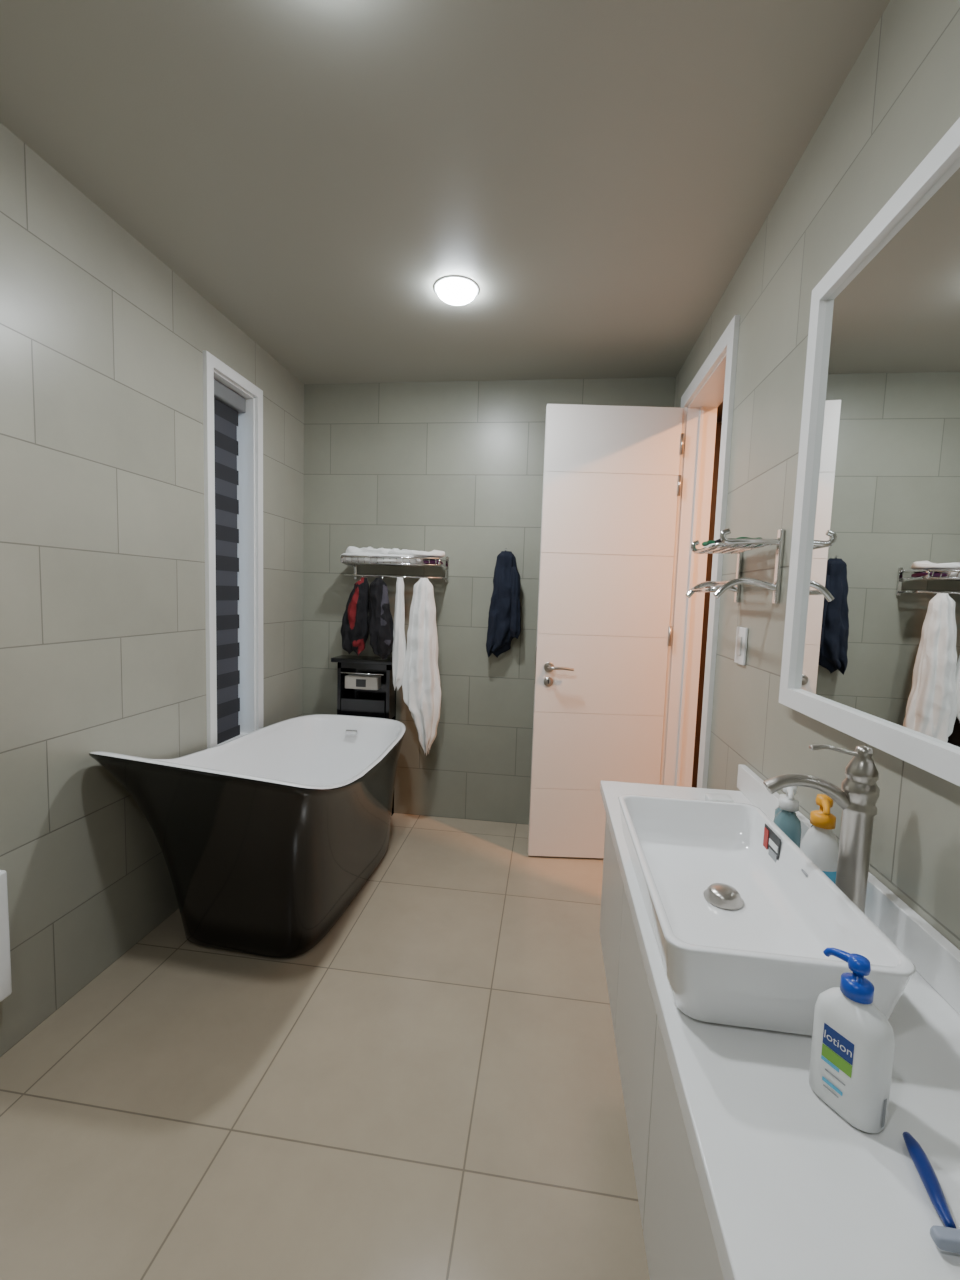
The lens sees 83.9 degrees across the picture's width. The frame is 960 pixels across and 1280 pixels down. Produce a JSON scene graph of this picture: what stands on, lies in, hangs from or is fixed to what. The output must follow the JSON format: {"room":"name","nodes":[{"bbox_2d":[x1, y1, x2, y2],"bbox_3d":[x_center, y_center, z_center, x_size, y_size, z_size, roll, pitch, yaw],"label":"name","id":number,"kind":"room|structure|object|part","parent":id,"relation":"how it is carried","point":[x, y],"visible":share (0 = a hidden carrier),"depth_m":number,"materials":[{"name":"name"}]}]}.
{"room":"bathroom","nodes":[
{"label":"bathroom","id":0,"kind":"room"},
{"bbox_2d":[0,122,303,1056],"bbox_3d":[-1.468,-0.065,1.123,0.160,2.600,4.445,3,5,7],"label":"wall","id":1,"kind":"structure","parent":0,"point":[103,344],"depth_m":1.80,"materials":[{"name":"tile"}]},
{"bbox_2d":[0,870,11,1001],"bbox_3d":[-1.375,0.841,1.313,0.051,0.370,0.400,3,5,7],"label":"wall heater","id":2,"kind":"object","parent":1,"relation":"attached to","point":[5,960],"visible":1,"depth_m":1.49,"materials":[{"name":"white paint"}]},
{"bbox_2d":[214,398,239,744],"bbox_3d":[-1.249,-0.299,2.576,0.001,1.656,0.300,3,5,7],"label":"blind fabric","id":3,"kind":"object","parent":1,"relation":"attached to","point":[225,417],"visible":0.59,"depth_m":2.62,"materials":[{"name":"grey fabric"}]},
{"bbox_2d":[203,351,262,748],"bbox_3d":[-1.177,-0.345,2.580,0.018,1.826,0.451,3,5,7],"label":"window frame","id":4,"kind":"structure","parent":1,"relation":"attached to","point":[211,363],"depth_m":2.42,"materials":[{"name":"white paint"}]},
{"bbox_2d":[214,370,254,745],"bbox_3d":[-1.263,-0.349,2.591,0.155,1.730,0.355,3,5,7],"label":"reveal","id":5,"kind":"object","parent":1,"relation":"attached to","point":[246,421],"visible":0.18,"depth_m":2.75,"materials":[{"name":"white paint"}]},
{"bbox_2d":[214,379,245,412],"bbox_3d":[-1.229,-1.162,2.521,0.070,0.073,0.331,3,5,7],"label":"blind cassette","id":6,"kind":"object","parent":5,"relation":"attached to","point":[222,393],"depth_m":2.54,"materials":[{"name":"white plastic"}]},
{"bbox_2d":[0,813,649,1279],"bbox_3d":[0.954,1.304,1.891,4.881,0.100,6.620,3,5,7],"label":"floor","id":7,"kind":"structure","parent":0,"point":[431,1089],"depth_m":1.44,"materials":[{"name":"tile"}]},
{"bbox_2d":[89,714,405,957],"bbox_3d":[-0.825,0.735,2.393,0.823,0.834,1.476,3,5,7],"label":"freestanding bathtub","id":8,"kind":"object","parent":7,"relation":"on","point":[266,836],"visible":1,"depth_m":1.95,"materials":[{"name":"black ceramic"}]},
{"bbox_3d":[-0.727,0.521,3.021,0.070,0.024,0.020,3,5,7],"label":"overflow plate","id":9,"kind":"part","parent":8,"relation":"part of","materials":[{"name":"silver metal"}]},
{"bbox_2d":[331,655,395,815],"bbox_3d":[-0.693,0.595,3.232,0.380,0.980,0.170,3,5,7],"label":"base cabinet","id":10,"kind":"object","parent":7,"relation":"on","point":[365,687],"visible":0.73,"depth_m":3.15,"materials":[{"name":"black wood"}]},
{"bbox_3d":[-0.689,0.197,3.123,0.260,0.008,0.008,3,5,7],"label":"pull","id":11,"kind":"part","parent":10,"relation":"part of","materials":[{"name":"silver metal"}]},
{"bbox_2d":[345,674,380,689],"bbox_3d":[-0.695,0.251,3.172,0.200,0.075,0.074,3,5,7],"label":"box","id":12,"kind":"object","parent":10,"relation":"on","point":[367,681],"depth_m":3.14,"materials":[{"name":"grey"}]},
{"bbox_3d":[-0.693,0.405,3.162,0.270,0.110,0.018,3,5,7],"label":"drawer","id":13,"kind":"part","parent":10,"relation":"part of","materials":[{"name":"black wood"}]},
{"bbox_2d":[692,422,721,787],"bbox_3d":[1.786,-0.131,3.737,0.930,2.500,0.725,3,5,7],"label":"wardrobe","id":14,"kind":"object","parent":7,"relation":"on","point":[718,424],"visible":0.02,"depth_m":3.41,"materials":[{"name":"brown wood"}]},
{"bbox_2d":[0,0,889,421],"bbox_3d":[1.042,-1.384,1.663,4.881,0.100,6.620,3,5,7],"label":"ceiling","id":15,"kind":"structure","parent":0,"point":[602,173],"depth_m":1.48,"materials":[{"name":"grey paint"}]},
{"bbox_2d":[434,275,478,304],"bbox_3d":[-0.095,-1.393,2.147,0.184,0.039,0.184,3,5,7],"label":"recessed light","id":16,"kind":"object","parent":15,"relation":"attached to","point":[452,289],"depth_m":2.11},
{"bbox_2d":[303,377,675,824],"bbox_3d":[-0.034,-0.197,3.232,2.448,2.600,0.120,3,5,7],"label":"wall","id":17,"kind":"structure","parent":0,"point":[455,468],"depth_m":3.18,"materials":[{"name":"tile"}]},
{"bbox_2d":[340,555,448,581],"bbox_3d":[-0.490,-0.412,3.097,0.585,0.170,0.229,3,5,7],"label":"towel rack","id":18,"kind":"object","parent":17,"relation":"attached to","point":[355,575],"visible":0.91,"depth_m":3.02,"materials":[{"name":"silver metal"}]},
{"bbox_3d":[-0.770,-0.464,3.131,0.014,0.064,0.228,3,5,7],"label":"arm","id":19,"kind":"part","parent":18,"relation":"part of","materials":[{"name":"silver metal"}]},
{"bbox_2d":[341,577,368,655],"bbox_3d":[-0.719,-0.135,3.086,0.161,0.454,0.135,3,5,7],"label":"jacket","id":20,"kind":"object","parent":18,"relation":"hanging from","point":[355,627],"visible":0.98,"depth_m":3.05,"materials":[{"name":"black fabric"}]},
{"bbox_2d":[368,578,393,659],"bbox_3d":[-0.562,-0.119,3.044,0.151,0.468,0.150,6,7,43],"label":"jacket","id":21,"kind":"object","parent":18,"relation":"hanging from","point":[380,620],"visible":0.97,"depth_m":3.00,"materials":[{"name":"black fabric"}]},
{"bbox_3d":[-0.499,-0.432,3.034,0.565,0.009,0.009,3,5,7],"label":"rod","id":22,"kind":"part","parent":18,"relation":"part of","materials":[{"name":"silver metal"}]},
{"bbox_3d":[-0.504,-0.463,2.985,0.565,0.012,0.012,3,5,7],"label":"rail","id":23,"kind":"part","parent":18,"relation":"part of","materials":[{"name":"silver metal"}]},
{"bbox_3d":[-0.504,-0.429,2.998,0.565,0.009,0.009,3,5,7],"label":"rod","id":24,"kind":"part","parent":18,"relation":"part of","materials":[{"name":"silver metal"}]},
{"bbox_2d":[341,546,444,563],"bbox_3d":[-0.496,-0.487,3.080,0.603,0.091,0.196,3,5,7],"label":"folded towel","id":25,"kind":"object","parent":18,"relation":"on","point":[351,550],"visible":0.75,"depth_m":3.00,"materials":[{"name":"white fabric"}]},
{"bbox_3d":[-0.490,-0.438,3.106,0.565,0.009,0.009,3,5,7],"label":"rod","id":26,"kind":"part","parent":18,"relation":"part of","materials":[{"name":"silver metal"}]},
{"bbox_2d":[392,577,406,690],"bbox_3d":[-0.457,-0.029,3.038,0.074,0.649,0.069,6,7,43],"label":"hand towel","id":27,"kind":"object","parent":18,"relation":"hanging from","point":[399,650],"visible":1,"depth_m":3.02,"materials":[{"name":"white fabric"}]},
{"bbox_2d":[402,578,440,755],"bbox_3d":[-0.329,0.160,3.048,0.230,1.020,0.135,2,5,3],"label":"bath towel","id":28,"kind":"object","parent":18,"relation":"hanging from","point":[421,688],"visible":1,"depth_m":3.01,"materials":[{"name":"white fabric"}]},
{"bbox_2d":[424,559,442,564],"bbox_3d":[-0.265,-0.450,3.038,0.088,0.040,0.157,3,5,7],"label":"folded clothes","id":29,"kind":"object","parent":18,"relation":"on","point":[432,561],"visible":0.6,"depth_m":2.97,"materials":[{"name":"purple fabric"}]},
{"bbox_3d":[-0.211,-0.439,3.058,0.014,0.064,0.228,3,5,7],"label":"arm","id":30,"kind":"part","parent":18,"relation":"part of","materials":[{"name":"silver metal"}]},
{"bbox_2d":[486,548,520,657],"bbox_3d":[0.142,-0.210,3.085,0.202,0.635,0.122,3,5,7],"label":"jacket","id":31,"kind":"object","parent":17,"relation":"hanging from","point":[504,619],"visible":1,"depth_m":3.04,"materials":[{"name":"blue fabric"}]},
{"bbox_2d":[674,0,959,949],"bbox_3d":[0.809,0.034,0.829,0.140,2.600,4.445,3,5,7],"label":"wall","id":32,"kind":"structure","parent":0,"point":[899,98],"depth_m":1.36,"materials":[{"name":"tile"}]},
{"bbox_2d":[663,352,726,786],"bbox_3d":[1.012,0.038,2.398,0.140,2.340,0.670,3,5,7],"label":"lining","id":33,"kind":"object","parent":32,"relation":"attached to","point":[710,395],"visible":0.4,"depth_m":2.69,"materials":[{"name":"white paint"}]},
{"bbox_2d":[528,404,682,857],"bbox_3d":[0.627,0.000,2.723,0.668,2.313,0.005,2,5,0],"label":"door","id":34,"kind":"structure","parent":33,"relation":"attached to","point":[594,513],"depth_m":2.71,"materials":[{"name":"white paint"}]},
{"bbox_2d":[544,677,552,685],"bbox_3d":[0.351,0.214,2.738,0.048,0.048,0.008,2,5,1],"label":"escutcheon","id":35,"kind":"object","parent":34,"relation":"attached to","point":[546,679],"visible":1,"depth_m":2.73,"materials":[{"name":"silver metal"}]},
{"bbox_2d":[544,662,553,671],"bbox_3d":[0.353,0.139,2.731,0.052,0.052,0.010,2,5,1],"label":"rose","id":36,"kind":"object","parent":34,"relation":"attached to","point":[547,664],"visible":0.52,"depth_m":2.73,"materials":[{"name":"silver metal"}]},
{"bbox_2d":[547,666,573,670],"bbox_3d":[0.409,0.144,2.703,0.130,0.021,0.049,2,5,0],"label":"lever","id":37,"kind":"object","parent":34,"relation":"attached to","point":[548,667],"visible":1,"depth_m":2.68,"materials":[{"name":"silver metal"}]},
{"bbox_2d":[528,406,672,848],"bbox_3d":[0.627,-0.002,2.745,0.668,2.313,0.040,2,5,1],"label":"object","id":38,"kind":"object","parent":34,"relation":"attached to","point":[546,406],"visible":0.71,"depth_m":2.72,"materials":[{"name":"white paint"}]},
{"bbox_2d":[668,626,671,645],"bbox_3d":[0.966,-0.020,2.713,0.016,0.100,0.016,2,5,1],"label":"hinge knuckle","id":39,"kind":"object","parent":34,"relation":"attached to","point":[670,627],"visible":1,"depth_m":2.71},
{"bbox_2d":[677,475,681,495],"bbox_3d":[0.990,-0.767,2.650,0.016,0.100,0.016,2,5,1],"label":"hinge knuckle","id":40,"kind":"object","parent":34,"relation":"attached to","point":[679,476],"visible":1,"depth_m":2.64},
{"bbox_2d":[680,433,683,454],"bbox_3d":[0.997,-0.966,2.633,0.016,0.100,0.016,2,5,1],"label":"hinge knuckle","id":41,"kind":"object","parent":34,"relation":"attached to","point":[682,434],"visible":1,"depth_m":2.63},
{"bbox_2d":[676,407,703,785],"bbox_3d":[1.010,0.044,2.399,0.015,2.328,0.646,3,5,7],"label":"door frame","id":42,"kind":"object","parent":33,"relation":"attached to","point":[701,408],"visible":0.32,"depth_m":2.69,"materials":[{"name":"white paint"}]},
{"bbox_2d":[660,315,739,788],"bbox_3d":[0.935,0.002,2.406,0.018,2.405,0.800,3,5,7],"label":"trim","id":43,"kind":"structure","parent":32,"relation":"attached to","point":[728,342],"depth_m":2.03,"materials":[{"name":"white paint"}]},
{"bbox_2d":[686,528,784,603],"bbox_3d":[0.768,-0.220,1.644,0.175,0.205,0.339,3,5,7],"label":"towel shelf","id":44,"kind":"object","parent":32,"relation":"attached to","point":[729,546],"visible":1,"depth_m":1.49,"materials":[{"name":"silver metal"}]},
{"bbox_3d":[0.705,-0.284,1.647,0.010,0.010,0.315,3,5,7],"label":"rod","id":45,"kind":"part","parent":44,"relation":"part of","materials":[{"name":"silver metal"}]},
{"bbox_3d":[0.787,-0.169,1.805,0.175,0.060,0.018,3,5,7],"label":"arm","id":46,"kind":"part","parent":44,"relation":"part of","materials":[{"name":"silver metal"}]},
{"bbox_3d":[0.794,-0.311,1.792,0.166,0.046,0.016,3,5,7],"label":"arm","id":47,"kind":"part","parent":44,"relation":"part of","materials":[{"name":"silver metal"}]},
{"bbox_3d":[0.735,-0.283,1.643,0.010,0.010,0.315,3,5,7],"label":"rod","id":48,"kind":"part","parent":44,"relation":"part of","materials":[{"name":"silver metal"}]},
{"bbox_3d":[0.764,-0.282,1.639,0.010,0.010,0.315,3,5,7],"label":"rod","id":49,"kind":"part","parent":44,"relation":"part of","materials":[{"name":"silver metal"}]},
{"bbox_2d":[702,537,761,548],"bbox_3d":[0.777,-0.304,1.658,0.112,0.030,0.254,3,5,7],"label":"washcloths","id":50,"kind":"object","parent":44,"relation":"on","point":[709,542],"visible":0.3,"depth_m":1.66,"materials":[{"name":"white"}]},
{"bbox_3d":[0.868,-0.229,1.789,0.011,0.205,0.024,3,5,7],"label":"wall plate","id":51,"kind":"part","parent":44,"relation":"part of","materials":[{"name":"silver metal"}]},
{"bbox_3d":[0.794,-0.281,1.635,0.010,0.010,0.315,3,5,7],"label":"rod","id":52,"kind":"part","parent":44,"relation":"part of","materials":[{"name":"silver metal"}]},
{"bbox_3d":[0.746,-0.144,1.493,0.175,0.060,0.018,3,5,7],"label":"arm","id":53,"kind":"part","parent":44,"relation":"part of","materials":[{"name":"silver metal"}]},
{"bbox_3d":[0.752,-0.286,1.481,0.166,0.046,0.016,3,5,7],"label":"arm","id":54,"kind":"part","parent":44,"relation":"part of","materials":[{"name":"silver metal"}]},
{"bbox_3d":[0.824,-0.279,1.631,0.010,0.010,0.315,3,5,7],"label":"rod","id":55,"kind":"part","parent":44,"relation":"part of","materials":[{"name":"silver metal"}]},
{"bbox_3d":[0.827,-0.203,1.478,0.011,0.205,0.024,3,5,7],"label":"wall plate","id":56,"kind":"part","parent":44,"relation":"part of","materials":[{"name":"silver metal"}]},
{"bbox_2d":[734,627,747,664],"bbox_3d":[0.851,0.018,1.743,0.012,0.120,0.085,3,5,7],"label":"light switch","id":57,"kind":"object","parent":32,"relation":"attached to","point":[741,633],"visible":1,"depth_m":1.73,"materials":[{"name":"white paint"}]},
{"bbox_2d":[600,781,959,1279],"bbox_3d":[0.436,0.804,0.488,0.444,0.500,2.450,3,5,7],"label":"bathroom vanity","id":58,"kind":"object","parent":32,"relation":"attached to","point":[742,1171],"visible":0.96,"depth_m":0.62,"materials":[{"name":"white wood"}]},
{"bbox_3d":[0.376,0.747,1.507,0.018,0.438,0.414,3,5,7],"label":"drawer","id":59,"kind":"part","parent":58,"relation":"part of","materials":[{"name":"white paint"}]},
{"bbox_3d":[0.322,0.780,1.098,0.018,0.438,0.406,3,5,7],"label":"drawer","id":60,"kind":"part","parent":58,"relation":"part of","materials":[{"name":"white paint"}]},
{"bbox_3d":[0.268,0.812,0.693,0.018,0.438,0.406,3,5,7],"label":"drawer","id":61,"kind":"part","parent":58,"relation":"part of","materials":[{"name":"white paint"}]},
{"bbox_2d":[705,793,733,801],"bbox_3d":[0.689,0.461,1.537,0.070,0.021,0.055,3,5,7],"label":"soap bar","id":62,"kind":"object","parent":58,"relation":"on","point":[708,796],"visible":0.62,"depth_m":1.53,"materials":[{"name":"white plastic"}]},
{"bbox_2d":[618,794,915,1035],"bbox_3d":[0.436,0.450,0.962,0.310,0.124,0.558,3,5,7],"label":"vessel basin","id":63,"kind":"object","parent":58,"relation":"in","point":[742,920],"visible":0.94,"depth_m":0.89,"materials":[{"name":"white ceramic"}]},
{"bbox_2d":[774,794,795,816],"bbox_3d":[0.722,0.432,1.264,0.044,0.129,0.044,3,5,7],"label":"bottle","id":64,"kind":"object","parent":58,"relation":"on","point":[777,810],"visible":0.04,"depth_m":1.26,"materials":[{"name":"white plastic"}]},
{"bbox_2d":[773,786,800,847],"bbox_3d":[0.679,0.410,1.174,0.056,0.185,0.072,3,5,7],"label":"soap dispenser","id":65,"kind":"object","parent":58,"relation":"on","point":[786,819],"visible":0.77,"depth_m":1.16,"materials":[{"name":"teal plastic"}]},
{"bbox_2d":[773,809,800,847],"bbox_3d":[0.679,0.436,1.185,0.056,0.132,0.056,3,5,7],"label":"bottle","id":66,"kind":"object","parent":65,"relation":"attached to","point":[786,820],"depth_m":1.16,"materials":[{"name":"teal plastic"}]},
{"bbox_2d":[800,794,838,883],"bbox_3d":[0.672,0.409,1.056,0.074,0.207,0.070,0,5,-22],"label":"hand soap bottle","id":67,"kind":"object","parent":58,"relation":"on","point":[819,843],"visible":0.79,"depth_m":1.03,"materials":[{"name":"white plastic"}]},
{"bbox_2d":[763,744,879,912],"bbox_3d":[0.590,0.348,0.933,0.190,0.343,0.068,3,5,7],"label":"faucet","id":68,"kind":"object","parent":58,"relation":"on","point":[858,795],"visible":0.84,"depth_m":0.91,"materials":[{"name":"silver metal"}]},
{"bbox_3d":[0.572,0.264,0.929,0.150,0.059,0.024,3,5,7],"label":"spout","id":69,"kind":"part","parent":68,"relation":"part of","materials":[{"name":"silver metal"}]},
{"bbox_3d":[0.614,0.191,0.917,0.087,0.020,0.015,3,5,7],"label":"lever","id":70,"kind":"part","parent":68,"relation":"part of","materials":[{"name":"silver metal"}]},
{"bbox_2d":[737,764,959,1014],"bbox_3d":[0.657,0.526,0.451,0.021,0.074,2.480,3,5,7],"label":"backsplash","id":71,"kind":"structure","parent":58,"relation":"on","point":[935,958],"depth_m":0.89,"materials":[{"name":"white ceramic"}]},
{"bbox_2d":[809,948,894,1132],"bbox_3d":[0.429,0.451,0.615,0.051,0.180,0.077,0,5,-25],"label":"lotion bottle","id":72,"kind":"object","parent":58,"relation":"on","point":[853,1044],"visible":1,"depth_m":0.60,"materials":[{"name":"white plastic"}]},
{"bbox_2d":[821,1055,838,1071],"bbox_3d":[0.402,0.487,0.613,0.011,0.005,0.017,3,5,7],"label":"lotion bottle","id":73,"kind":"object","parent":72,"relation":"on","point":[829,1063],"depth_m":0.61,"materials":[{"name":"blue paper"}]},
{"bbox_2d":[902,1132,959,1253],"bbox_3d":[0.440,0.540,0.529,0.040,0.016,0.112,3,5,11],"label":"razor","id":74,"kind":"object","parent":58,"relation":"on","point":[947,1238],"visible":1,"depth_m":0.51,"materials":[{"name":"blue plastic"}]},
{"bbox_2d":[779,117,959,785],"bbox_3d":[0.706,-0.283,0.594,0.030,1.015,1.505,3,5,7],"label":"wall mirror","id":75,"kind":"object","parent":32,"relation":"attached to","point":[871,653],"visible":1,"depth_m":0.99,"materials":[{"name":"white paint"}]}
]}

